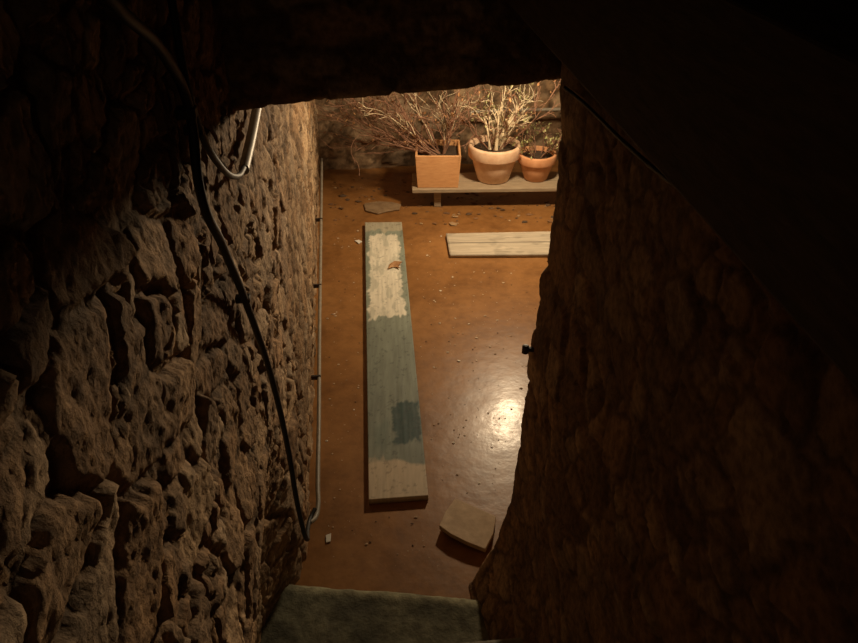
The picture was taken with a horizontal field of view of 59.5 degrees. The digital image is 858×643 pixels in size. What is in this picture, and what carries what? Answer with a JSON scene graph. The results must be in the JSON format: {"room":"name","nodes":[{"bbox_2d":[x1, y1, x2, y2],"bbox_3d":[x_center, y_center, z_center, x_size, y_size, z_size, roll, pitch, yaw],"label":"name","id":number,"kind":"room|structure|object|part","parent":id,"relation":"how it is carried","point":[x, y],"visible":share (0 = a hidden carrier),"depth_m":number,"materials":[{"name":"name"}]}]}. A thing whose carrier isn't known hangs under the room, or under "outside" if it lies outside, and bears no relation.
{"room":"cellar stairway","nodes":[
{"label":"cellar stairway","id":0,"kind":"room"},
{"bbox_2d":[0,0,319,642],"bbox_3d":[-0.513,-0.471,2.406,0.812,2.898,7.305,0,34,0],"label":"wall","id":1,"kind":"structure","parent":0,"point":[146,494],"depth_m":0.91,"materials":[{"name":"stone"}]},
{"bbox_2d":[167,0,246,179],"bbox_3d":[-0.389,-0.533,1.230,0.033,0.791,0.450,-3,35,-5],"label":"electrical cable","id":2,"kind":"object","parent":1,"relation":"attached to","point":[172,5],"visible":0.78,"depth_m":1.10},
{"bbox_2d":[102,0,316,541],"bbox_3d":[-0.371,0.169,1.592,0.038,2.209,1.353,-3,35,-4],"label":"electrical cable","id":3,"kind":"object","parent":1,"relation":"attached to","point":[188,112],"visible":1,"depth_m":1.16,"materials":[{"name":"black rubber"}]},
{"bbox_2d":[238,108,261,174],"bbox_3d":[-0.575,-1.257,2.975,0.030,0.033,3.288,-3,35,-5],"label":"conduit pipe","id":4,"kind":"object","parent":1,"relation":"attached to","point":[246,158],"visible":0.48,"depth_m":1.74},
{"bbox_2d":[311,158,322,523],"bbox_3d":[-0.617,-0.239,4.153,0.048,0.044,3.494,-4,35,-5],"label":"conduit pipe","id":5,"kind":"object","parent":1,"relation":"attached to","point":[317,377],"visible":0.98,"depth_m":3.50,"materials":[{"name":"metal"}]},
{"bbox_2d":[218,0,561,110],"bbox_3d":[-0.096,-1.072,1.585,0.912,1.162,0.408,-3,35,-5],"label":"lintel","id":6,"kind":"object","parent":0,"point":[276,52],"visible":0.83,"depth_m":1.67,"materials":[{"name":"stone"}]},
{"bbox_2d":[295,160,557,599],"bbox_3d":[1.100,-0.256,4.551,4.600,0.001,4.800,0,34,0],"label":"floor","id":7,"kind":"structure","parent":0,"point":[445,566],"depth_m":3.75,"materials":[{"name":"concrete"}]},
{"bbox_2d":[326,533,330,542],"bbox_3d":[-0.393,0.847,2.934,0.021,0.005,0.042,-5,35,-7],"label":"chip","id":8,"kind":"object","parent":7,"relation":"on","point":[328,536],"visible":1,"depth_m":2.93,"materials":[{"name":"beige stone"}]},
{"bbox_2d":[364,201,400,213],"bbox_3d":[-0.335,-0.811,5.348,0.268,0.012,0.199,0,34,0],"label":"flat stone","id":9,"kind":"object","parent":7,"relation":"on","point":[377,207],"visible":1,"depth_m":5.34,"materials":[{"name":"brown stone"}]},
{"bbox_2d":[260,584,523,642],"bbox_3d":[-0.058,1.116,1.370,0.953,1.830,2.540,-3,35,-5],"label":"stone steps","id":10,"kind":"structure","parent":7,"relation":"on","point":[302,614],"depth_m":2.59,"materials":[{"name":"grey stone"}]},
{"bbox_2d":[365,222,427,503],"bbox_3d":[-0.217,0.031,4.101,0.250,0.027,2.493,-2,34,-4],"label":"plank","id":11,"kind":"object","parent":7,"relation":"on","point":[396,459],"visible":1,"depth_m":3.71,"materials":[{"name":"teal wood"}]},
{"bbox_2d":[388,261,401,268],"bbox_3d":[-0.208,-0.349,4.615,0.085,0.017,0.090,0,34,0],"label":"dead leaf","id":12,"kind":"object","parent":11,"relation":"on","point":[394,263],"visible":1,"depth_m":4.62,"materials":[{"name":"orange plant"}]},
{"bbox_2d":[325,230,535,556],"bbox_3d":[0.126,0.140,3.966,1.546,0.004,2.682,0,34,0],"label":"debris","id":13,"kind":"object","parent":7,"relation":"on","point":[357,230],"visible":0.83,"depth_m":3.84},
{"bbox_2d":[329,178,552,225],"bbox_3d":[0.275,-0.886,5.457,2.061,0.012,0.808,0,34,0],"label":"leaf litter","id":14,"kind":"object","parent":7,"relation":"on","point":[547,204],"visible":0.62,"depth_m":5.40,"materials":[{"name":"brown plant"}]},
{"bbox_2d":[439,499,495,551],"bbox_3d":[0.159,0.803,2.963,0.228,0.039,0.181,19,39,25],"label":"stone slab","id":15,"kind":"object","parent":7,"relation":"on","point":[472,526],"visible":1,"depth_m":2.95,"materials":[{"name":"beige stone"}]},
{"bbox_2d":[412,172,558,206],"bbox_3d":[0.520,-0.948,5.419,1.284,0.160,0.294,-1,34,-1],"label":"bench","id":16,"kind":"object","parent":7,"relation":"on","point":[468,182],"visible":0.39,"depth_m":5.30,"materials":[{"name":"brown wood"}]},
{"bbox_2d":[312,86,493,187],"bbox_3d":[-0.193,-1.492,5.113,1.257,1.084,0.925,-4,35,-6],"label":"potted plant","id":17,"kind":"object","parent":16,"relation":"on","point":[438,161],"visible":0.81,"depth_m":5.18,"materials":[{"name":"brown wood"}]},
{"bbox_2d":[446,79,560,184],"bbox_3d":[0.483,-1.398,5.109,0.744,0.934,0.570,-9,35,-12],"label":"pot","id":18,"kind":"object","parent":16,"relation":"on","point":[493,156],"visible":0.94,"depth_m":5.17,"materials":[{"name":"ceramic"}]},
{"bbox_3d":[0.460,-1.136,5.318,0.371,0.265,0.371,0,34,0],"label":"pot","id":19,"kind":"part","parent":18,"relation":"part of","materials":[{"name":"ceramic"}]},
{"bbox_2d":[510,121,561,181],"bbox_3d":[0.788,-1.222,5.313,0.461,0.412,0.423,0,34,0],"label":"pot","id":20,"kind":"object","parent":16,"relation":"on","point":[536,161],"visible":0.84,"depth_m":5.26,"materials":[{"name":"ceramic"}]},
{"bbox_3d":[0.765,-1.113,5.346,0.275,0.195,0.275,0,34,0],"label":"pot","id":21,"kind":"part","parent":20,"relation":"part of","materials":[{"name":"orange ceramic"}]},
{"bbox_2d":[446,231,550,257],"bbox_3d":[0.631,-0.509,4.893,1.037,0.023,0.330,0,34,0],"label":"wooden board","id":22,"kind":"object","parent":7,"relation":"on","point":[496,244],"visible":0.68,"depth_m":4.86,"materials":[{"name":"brown wood"}]},
{"bbox_2d":[315,79,561,169],"bbox_3d":[1.087,-2.440,5.312,4.194,2.844,0.081,-3,35,-5],"label":"wall","id":23,"kind":"structure","parent":0,"point":[335,158],"depth_m":5.80,"materials":[{"name":"brown stone"}]},
{"bbox_2d":[469,108,560,113],"bbox_3d":[1.350,-1.613,5.644,2.112,0.030,0.027,-3,35,-5],"label":"pipe","id":24,"kind":"object","parent":23,"relation":"attached to","point":[537,109],"visible":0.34,"depth_m":5.58,"materials":[{"name":"grey metal"}]},
{"bbox_2d":[469,63,857,642],"bbox_3d":[1.897,0.608,0.833,3.211,2.896,3.214,-3,35,-5],"label":"wall","id":25,"kind":"structure","parent":0,"point":[686,470],"depth_m":1.26,"materials":[{"name":"stone"}]},
{"bbox_2d":[522,344,533,354],"bbox_3d":[0.291,0.078,2.114,0.059,0.026,0.020,0,34,0],"label":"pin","id":26,"kind":"object","parent":25,"relation":"attached to","point":[526,348],"visible":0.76,"depth_m":2.11,"materials":[{"name":"black metal"}]},
{"bbox_2d":[563,86,674,187],"bbox_3d":[0.358,-0.483,1.037,0.020,0.655,1.070,-3,35,-5],"label":"electrical cable","id":27,"kind":"object","parent":25,"relation":"attached to","point":[623,141],"visible":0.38,"depth_m":1.33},
{"bbox_2d":[506,0,857,389],"bbox_3d":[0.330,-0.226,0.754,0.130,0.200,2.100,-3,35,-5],"label":"ceiling","id":28,"kind":"structure","parent":25,"relation":"attached to","point":[748,109],"depth_m":0.65,"materials":[{"name":"brown stone"}]}
]}

